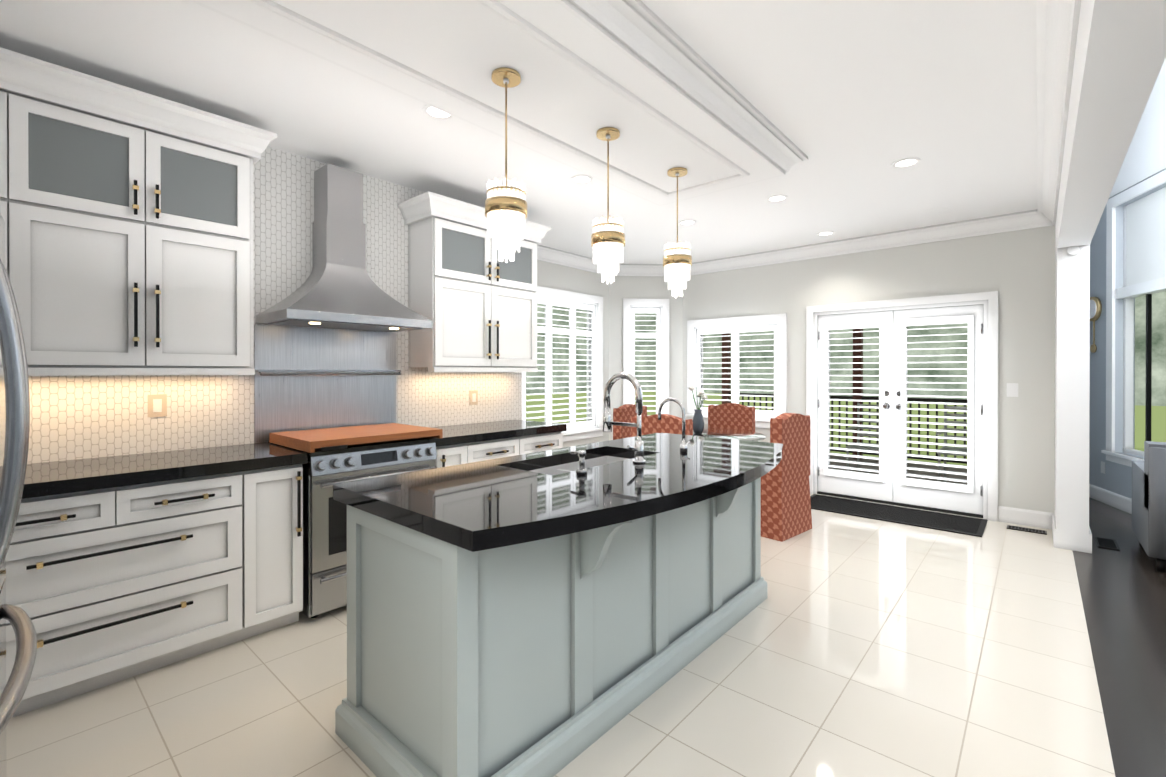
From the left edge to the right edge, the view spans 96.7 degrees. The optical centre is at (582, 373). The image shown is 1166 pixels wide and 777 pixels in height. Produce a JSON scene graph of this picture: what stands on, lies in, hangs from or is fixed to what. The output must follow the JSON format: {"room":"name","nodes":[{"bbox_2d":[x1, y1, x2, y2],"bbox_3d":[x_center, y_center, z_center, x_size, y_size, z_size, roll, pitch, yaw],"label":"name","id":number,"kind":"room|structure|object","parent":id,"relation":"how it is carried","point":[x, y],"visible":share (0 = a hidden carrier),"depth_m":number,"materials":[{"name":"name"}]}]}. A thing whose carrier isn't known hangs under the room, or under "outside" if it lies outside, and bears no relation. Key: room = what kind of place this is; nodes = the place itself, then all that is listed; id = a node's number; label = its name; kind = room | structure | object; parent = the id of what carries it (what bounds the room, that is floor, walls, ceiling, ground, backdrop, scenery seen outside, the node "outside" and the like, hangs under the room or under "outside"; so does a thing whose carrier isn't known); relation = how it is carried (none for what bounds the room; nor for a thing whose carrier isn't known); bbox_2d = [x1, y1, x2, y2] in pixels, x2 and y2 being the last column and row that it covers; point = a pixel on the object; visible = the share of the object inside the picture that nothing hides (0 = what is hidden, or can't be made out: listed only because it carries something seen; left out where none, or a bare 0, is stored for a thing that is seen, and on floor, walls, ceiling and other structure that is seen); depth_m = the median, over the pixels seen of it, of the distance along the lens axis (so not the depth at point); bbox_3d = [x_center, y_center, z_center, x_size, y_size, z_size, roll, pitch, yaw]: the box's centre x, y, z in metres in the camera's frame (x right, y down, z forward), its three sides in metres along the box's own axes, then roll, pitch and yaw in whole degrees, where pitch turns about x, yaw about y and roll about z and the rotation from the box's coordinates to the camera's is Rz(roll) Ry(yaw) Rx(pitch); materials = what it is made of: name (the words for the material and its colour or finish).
{"room":"kitchen","nodes":[
{"label":"kitchen","id":0,"kind":"room"},
{"bbox_2d":[5,146,521,463],"bbox_3d":[-1.973,-0.028,3.268,0.150,2.740,4.100,0,0,41],"label":"tiled wall","id":1,"kind":"structure","parent":0,"point":[77,417],"depth_m":3.17,"materials":[{"name":"tile"}]},
{"bbox_2d":[0,51,35,370],"bbox_3d":[-2.800,-0.669,1.945,0.348,1.291,0.983,0,0,41],"label":"upper cabinet","id":2,"kind":"object","parent":1,"relation":"attached to","point":[17,72],"depth_m":2.18,"materials":[{"name":"white wood"}]},
{"bbox_2d":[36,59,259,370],"bbox_3d":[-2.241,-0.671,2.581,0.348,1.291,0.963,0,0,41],"label":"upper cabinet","id":3,"kind":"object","parent":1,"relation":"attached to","point":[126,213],"depth_m":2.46,"materials":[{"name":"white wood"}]},
{"bbox_2d":[148,394,166,416],"bbox_3d":[-2.290,0.174,2.788,0.009,0.120,0.080,0,0,41],"label":"switch plate","id":4,"kind":"object","parent":1,"relation":"attached to","point":[157,405],"depth_m":2.79,"materials":[{"name":"white plastic"}]},
{"bbox_2d":[254,324,400,442],"bbox_3d":[-1.651,0.061,3.451,0.090,0.715,0.920,0,0,41],"label":"backsplash","id":5,"kind":"structure","parent":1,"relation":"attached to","point":[311,378],"depth_m":3.42,"materials":[{"name":"silver metal"}]},
{"bbox_2d":[256,164,432,331],"bbox_3d":[-1.497,-0.806,3.313,0.498,1.024,0.900,0,0,41],"label":"range hood","id":6,"kind":"object","parent":1,"relation":"attached to","point":[338,288],"visible":1,"depth_m":3.29,"materials":[{"name":"silver metal"}]},
{"bbox_2d":[404,195,539,370],"bbox_3d":[-0.850,-0.648,4.163,0.348,1.204,1.010,0,0,41],"label":"upper cabinet","id":7,"kind":"object","parent":1,"relation":"attached to","point":[482,309],"depth_m":3.89,"materials":[{"name":"white wood"}]},
{"bbox_2d":[470,390,477,404],"bbox_3d":[-0.917,0.204,4.350,0.009,0.120,0.080,0,0,41],"label":"switch plate","id":8,"kind":"object","parent":1,"relation":"attached to","point":[473,394],"depth_m":4.35,"materials":[{"name":"white plastic"}]},
{"bbox_2d":[0,0,1036,263],"bbox_3d":[0.203,-1.448,3.315,4.650,0.100,7.050,0,0,41],"label":"ceiling","id":9,"kind":"structure","parent":0,"point":[852,100],"depth_m":2.71,"materials":[{"name":"white paint"}]},
{"bbox_2d":[422,105,453,119],"bbox_3d":[-0.768,-1.394,2.764,0.170,0.004,0.170,0,0,41],"label":"recessed light","id":10,"kind":"object","parent":9,"relation":"in","point":[431,112],"visible":0.62,"depth_m":2.78,"materials":[{"name":"white"}]},
{"bbox_2d":[189,0,807,205],"bbox_3d":[-0.404,-1.326,2.118,1.170,0.137,4.300,0,0,41],"label":"tray ceiling","id":11,"kind":"structure","parent":9,"relation":"attached to","point":[657,92],"depth_m":2.25,"materials":[{"name":"white paint"}]},
{"bbox_2d":[485,67,526,262],"bbox_3d":[-0.329,-0.878,2.220,0.180,0.793,0.180,0,0,41],"label":"pendant light","id":12,"kind":"object","parent":11,"relation":"hanging from","point":[505,210],"visible":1,"depth_m":2.17,"materials":[{"name":"white glass"}]},
{"bbox_2d":[591,127,624,283],"bbox_3d":[0.133,-0.877,2.745,0.180,0.797,0.180,0,0,41],"label":"pendant light","id":13,"kind":"object","parent":11,"relation":"hanging from","point":[607,240],"visible":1,"depth_m":2.70,"materials":[{"name":"white glass"}]},
{"bbox_2d":[663,167,691,297],"bbox_3d":[0.595,-0.879,3.271,0.180,0.797,0.180,0,0,41],"label":"pendant light","id":14,"kind":"object","parent":11,"relation":"hanging from","point":[677,262],"visible":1,"depth_m":3.22,"materials":[{"name":"white glass"}]},
{"bbox_2d":[570,175,593,183],"bbox_3d":[-0.009,-1.397,3.734,0.170,0.004,0.170,0,0,41],"label":"recessed light","id":15,"kind":"object","parent":9,"relation":"in","point":[581,179],"visible":1,"depth_m":3.74,"materials":[{"name":"white"}]},
{"bbox_2d":[678,220,696,224],"bbox_3d":[0.970,-1.400,4.817,0.170,0.004,0.170,0,0,41],"label":"recessed light","id":16,"kind":"object","parent":9,"relation":"in","point":[687,222],"visible":1,"depth_m":4.81,"materials":[{"name":"white"}]},
{"bbox_2d":[766,195,787,201],"bbox_3d":[1.552,-1.398,4.146,0.170,0.004,0.170,0,0,41],"label":"recessed light","id":17,"kind":"object","parent":9,"relation":"in","point":[777,198],"visible":1,"depth_m":4.15,"materials":[{"name":"white"}]},
{"bbox_2d":[817,231,834,235],"bbox_3d":[2.434,-1.401,5.195,0.170,0.004,0.170,0,0,41],"label":"recessed light","id":18,"kind":"object","parent":9,"relation":"in","point":[825,233],"visible":1,"depth_m":5.20,"materials":[{"name":"white"}]},
{"bbox_2d":[891,158,920,167],"bbox_3d":[2.143,-1.396,3.440,0.170,0.004,0.170,0,0,41],"label":"recessed light","id":19,"kind":"object","parent":9,"relation":"in","point":[905,162],"visible":1,"depth_m":3.43,"materials":[{"name":"white"}]},
{"bbox_2d":[6,494,1114,776],"bbox_3d":[0.169,1.372,3.353,4.560,0.060,7.050,0,0,41],"label":"floor","id":20,"kind":"structure","parent":0,"point":[852,646],"depth_m":2.18,"materials":[{"name":"beige tile"}]},
{"bbox_2d":[0,213,36,776],"bbox_3d":[-1.554,0.199,0.881,0.857,2.300,0.946,0,0,-44],"label":"fridge","id":21,"kind":"object","parent":20,"relation":"on","point":[15,405],"visible":1,"depth_m":1.13,"materials":[{"name":"silver metal"}]},
{"bbox_2d":[5,419,566,716],"bbox_3d":[-1.687,0.883,2.979,0.660,0.920,4.000,0,0,41],"label":"base cabinet","id":22,"kind":"object","parent":20,"relation":"on","point":[120,567],"visible":0.71,"depth_m":2.34,"materials":[{"name":"white wood"}]},
{"bbox_2d":[268,437,437,617],"bbox_3d":[-1.412,0.870,3.237,0.698,0.945,0.776,0,0,41],"label":"range","id":23,"kind":"object","parent":20,"relation":"on","point":[324,551],"visible":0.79,"depth_m":2.85,"materials":[{"name":"silver metal"}]},
{"bbox_2d":[269,423,442,452],"bbox_3d":[-1.390,0.387,3.216,0.625,0.058,0.800,0,0,41],"label":"cutting board","id":24,"kind":"object","parent":23,"relation":"on","point":[323,439],"visible":0.92,"depth_m":3.04,"materials":[{"name":"brown wood"}]},
{"bbox_2d":[333,480,766,776],"bbox_3d":[0.163,0.907,2.451,0.960,0.875,2.210,0,0,41],"label":"kitchen island","id":25,"kind":"object","parent":20,"relation":"on","point":[550,613],"depth_m":1.81,"materials":[{"name":"paint"}]},
{"bbox_2d":[333,460,664,567],"bbox_3d":[-0.330,0.444,1.848,1.023,0.055,0.665,0,0,41],"label":"island countertop","id":26,"kind":"structure","parent":25,"relation":"on","point":[521,516],"depth_m":1.71,"materials":[{"name":"black stone"}]},
{"bbox_2d":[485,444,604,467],"bbox_3d":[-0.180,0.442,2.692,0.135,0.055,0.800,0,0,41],"label":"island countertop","id":27,"kind":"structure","parent":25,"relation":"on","point":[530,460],"depth_m":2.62,"materials":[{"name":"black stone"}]},
{"bbox_2d":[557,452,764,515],"bbox_3d":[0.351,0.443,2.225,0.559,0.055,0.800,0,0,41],"label":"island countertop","id":28,"kind":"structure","parent":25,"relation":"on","point":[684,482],"depth_m":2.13,"materials":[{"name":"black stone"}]},
{"bbox_2d":[570,450,586,474],"bbox_3d":[-0.019,0.367,2.151,0.083,0.095,0.044,0,0,41],"label":"soap dispenser","id":29,"kind":"object","parent":28,"relation":"on","point":[581,469],"visible":1,"depth_m":2.13,"materials":[{"name":"silver metal"}]},
{"bbox_2d":[529,452,632,475],"bbox_3d":[0.006,0.551,2.529,0.368,0.187,0.808,0,0,41],"label":"sink","id":30,"kind":"object","parent":28,"relation":"in","point":[606,457],"depth_m":2.74,"materials":[{"name":"silver metal"}]},
{"bbox_2d":[603,372,645,462],"bbox_3d":[0.168,0.204,2.443,0.242,0.420,0.132,0,0,41],"label":"faucet","id":31,"kind":"object","parent":28,"relation":"on","point":[638,448],"visible":1,"depth_m":2.42,"materials":[{"name":"silver metal"}]},
{"bbox_2d":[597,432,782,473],"bbox_3d":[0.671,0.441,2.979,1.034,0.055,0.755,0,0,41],"label":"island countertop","id":32,"kind":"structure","parent":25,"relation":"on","point":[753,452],"depth_m":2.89,"materials":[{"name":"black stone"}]},
{"bbox_2d":[658,398,689,451],"bbox_3d":[0.493,0.271,2.793,0.179,0.283,0.082,0,0,41],"label":"faucet","id":33,"kind":"object","parent":32,"relation":"on","point":[683,447],"visible":1,"depth_m":2.73,"materials":[{"name":"silver metal"}]},
{"bbox_2d":[613,404,646,439],"bbox_3d":[0.676,0.833,5.402,0.573,1.005,0.549,0,0,41],"label":"chair","id":34,"kind":"object","parent":20,"relation":"on","point":[625,413],"visible":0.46,"depth_m":5.37,"materials":[{"name":"fabric"}]},
{"bbox_2d":[631,414,692,436],"bbox_3d":[0.752,0.836,4.426,0.530,1.005,0.555,0,0,31],"label":"chair","id":35,"kind":"object","parent":20,"relation":"on","point":[666,423],"visible":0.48,"depth_m":4.18,"materials":[{"name":"fabric"}]},
{"bbox_2d":[693,427,765,440],"bbox_3d":[1.119,0.962,5.039,1.250,0.750,1.250,0,0,41],"label":"dining table","id":36,"kind":"object","parent":20,"relation":"on","point":[726,433],"visible":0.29,"depth_m":4.98,"materials":[{"name":"clear glass"}]},
{"bbox_2d":[688,385,708,433],"bbox_3d":[1.106,0.351,5.037,0.200,0.470,0.229,0,0,41],"label":"vase","id":37,"kind":"object","parent":36,"relation":"on","point":[698,423],"visible":0.98,"depth_m":5.00,"materials":[{"name":"grey ceramic"}]},
{"bbox_2d":[708,403,754,431],"bbox_3d":[1.507,0.833,5.554,0.530,1.005,0.555,0,0,37],"label":"chair","id":38,"kind":"object","parent":20,"relation":"on","point":[734,416],"visible":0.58,"depth_m":5.67,"materials":[{"name":"fabric"}]},
{"bbox_2d":[761,413,811,541],"bbox_3d":[1.596,0.836,4.502,0.530,1.005,0.555,0,0,-42],"label":"chair","id":39,"kind":"object","parent":20,"relation":"on","point":[785,502],"visible":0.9,"depth_m":4.24,"materials":[{"name":"fabric"}]},
{"bbox_2d":[810,494,987,536],"bbox_3d":[2.896,1.331,4.957,1.500,0.013,0.620,0,0,41],"label":"rug","id":40,"kind":"object","parent":20,"relation":"on","point":[964,525],"visible":0.85,"depth_m":4.84,"materials":[{"name":"black carpet"}]},
{"bbox_2d":[1007,525,1046,534],"bbox_3d":[3.785,1.335,4.422,0.260,0.008,0.110,0,0,41],"label":"floor vent","id":41,"kind":"object","parent":20,"relation":"in","point":[1008,526],"depth_m":4.42,"materials":[{"name":"black metal"}]},
{"bbox_2d":[1055,0,1165,552],"bbox_3d":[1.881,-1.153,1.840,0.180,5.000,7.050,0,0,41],"label":"pilaster","id":42,"kind":"object","parent":20,"relation":"on","point":[1120,54],"visible":1,"depth_m":2.56,"materials":[{"name":"white paint"}]},
{"bbox_2d":[537,225,1054,512],"bbox_3d":[1.712,-1.153,1.890,8.800,5.000,7.200,0,0,41],"label":"wall","id":43,"kind":"structure","parent":0,"point":[1015,270],"depth_m":5.12,"materials":[{"name":"white paint"}]},
{"bbox_2d":[522,286,602,441],"label":"shutters","id":44,"kind":"object","parent":43,"relation":"attached to","point":[549,297],"depth_m":6.28,"materials":[{"name":"white wood"}]},
{"bbox_2d":[623,298,668,415],"label":"shutters","id":45,"kind":"object","parent":43,"relation":"attached to","point":[660,307],"depth_m":6.80,"materials":[{"name":"white wood"}]},
{"bbox_2d":[685,313,786,427],"label":"shutters","id":46,"kind":"object","parent":43,"relation":"attached to","point":[777,323],"depth_m":6.35,"materials":[{"name":"white wood"}]},
{"bbox_2d":[537,0,1080,276],"bbox_3d":[0.142,-1.330,3.269,4.320,0.135,6.900,0,0,41],"label":"crown molding","id":47,"kind":"structure","parent":43,"relation":"attached to","point":[1057,22],"depth_m":4.42,"materials":[{"name":"white wood"}]},
{"bbox_2d":[818,305,983,514],"bbox_3d":[3.142,0.336,5.255,1.454,1.941,0.113,0,0,41],"label":"french door","id":48,"kind":"structure","parent":43,"relation":"attached to","point":[891,482],"depth_m":5.22,"materials":[{"name":"white wood"}]},
{"bbox_2d":[806,291,997,521],"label":"door frame","id":49,"kind":"structure","parent":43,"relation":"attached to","point":[989,300],"depth_m":4.92,"materials":[{"name":"white wood"}]},
{"bbox_2d":[1007,383,1017,396],"bbox_3d":[3.829,0.148,4.620,0.080,0.120,0.009,0,0,41],"label":"switch plate","id":50,"kind":"object","parent":43,"relation":"attached to","point":[1012,388],"depth_m":4.62,"materials":[{"name":"white plastic"}]},
{"bbox_2d":[998,484,1131,552],"bbox_3d":[3.798,1.270,4.157,8.650,0.140,4.850,0,0,41],"label":"baseboard","id":51,"kind":"structure","parent":43,"relation":"attached to","point":[1033,518],"depth_m":4.62,"materials":[{"name":"white wood"}]},
{"bbox_2d":[845,403,878,471],"bbox_3d":[3.617,0.872,6.412,0.560,0.978,0.540,0,0,41],"label":"patio chair","id":52,"kind":"object","parent":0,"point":[862,447],"visible":0.29,"depth_m":6.65,"materials":[{"name":"silver metal"}]},
{"bbox_2d":[936,404,967,481],"bbox_3d":[4.491,0.873,6.043,0.560,0.978,0.540,0,0,41],"label":"patio chair","id":53,"kind":"object","parent":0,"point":[946,428],"visible":0.17,"depth_m":6.29,"materials":[{"name":"silver metal"}]},
{"bbox_2d":[1072,497,1165,776],"bbox_3d":[4.150,1.379,1.218,4.240,0.060,9.100,0,0,41],"label":"floor","id":54,"kind":"structure","parent":0,"point":[1123,592],"depth_m":2.64,"materials":[{"name":"black wood"}]},
{"bbox_2d":[1095,537,1119,549],"bbox_3d":[4.115,1.336,4.071,0.120,0.008,0.300,0,0,41],"label":"floor vent","id":55,"kind":"object","parent":54,"relation":"in","point":[1107,543],"depth_m":4.06,"materials":[{"name":"black metal"}]},
{"bbox_2d":[1132,441,1165,572],"bbox_3d":[4.949,0.913,3.111,2.199,0.860,0.899,0,0,41],"label":"sofa","id":56,"kind":"object","parent":54,"relation":"on","point":[1149,501],"visible":1,"depth_m":3.51,"materials":[{"name":"grey fabric"}]},
{"bbox_2d":[1089,169,1165,498],"bbox_3d":[4.135,-1.151,1.125,4.450,5.000,9.250,0,0,41],"label":"wall","id":57,"kind":"structure","parent":0,"point":[1116,478],"depth_m":5.36,"materials":[{"name":"grey paint"}]},
{"bbox_2d":[1090,297,1101,352],"bbox_3d":[5.431,-0.517,5.523,0.036,0.595,0.260,0,0,21],"label":"ornament","id":58,"kind":"object","parent":57,"relation":"attached to","point":[1095,308],"visible":0.71,"depth_m":5.48,"materials":[{"name":"gold metal"}]},
{"bbox_2d":[1101,461,1104,473],"bbox_3d":[5.395,0.976,5.376,0.006,0.120,0.070,0,0,20],"label":"switch plate","id":59,"kind":"object","parent":57,"relation":"attached to","point":[1102,463],"depth_m":5.38,"materials":[{"name":"white plastic"}]},
{"bbox_2d":[1101,57,1165,466],"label":"window","id":60,"kind":"structure","parent":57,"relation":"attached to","point":[1144,243],"depth_m":4.92,"materials":[{"name":"white wood"}]},
{"label":"outside","id":61,"kind":"structure","parent":0,"visible":0},
{"bbox_2d":[526,291,1165,465],"bbox_3d":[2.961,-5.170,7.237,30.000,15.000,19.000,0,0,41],"label":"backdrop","id":62,"kind":"structure","parent":61,"point":[1158,418],"depth_m":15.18,"materials":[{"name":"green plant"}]},
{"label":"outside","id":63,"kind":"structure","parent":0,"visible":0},
{"bbox_2d":[722,329,967,483],"bbox_3d":[3.482,0.090,7.308,4.710,2.720,3.230,0,0,41],"label":"railing","id":64,"kind":"object","parent":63,"point":[727,337],"visible":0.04,"depth_m":8.18,"materials":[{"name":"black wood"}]}
]}

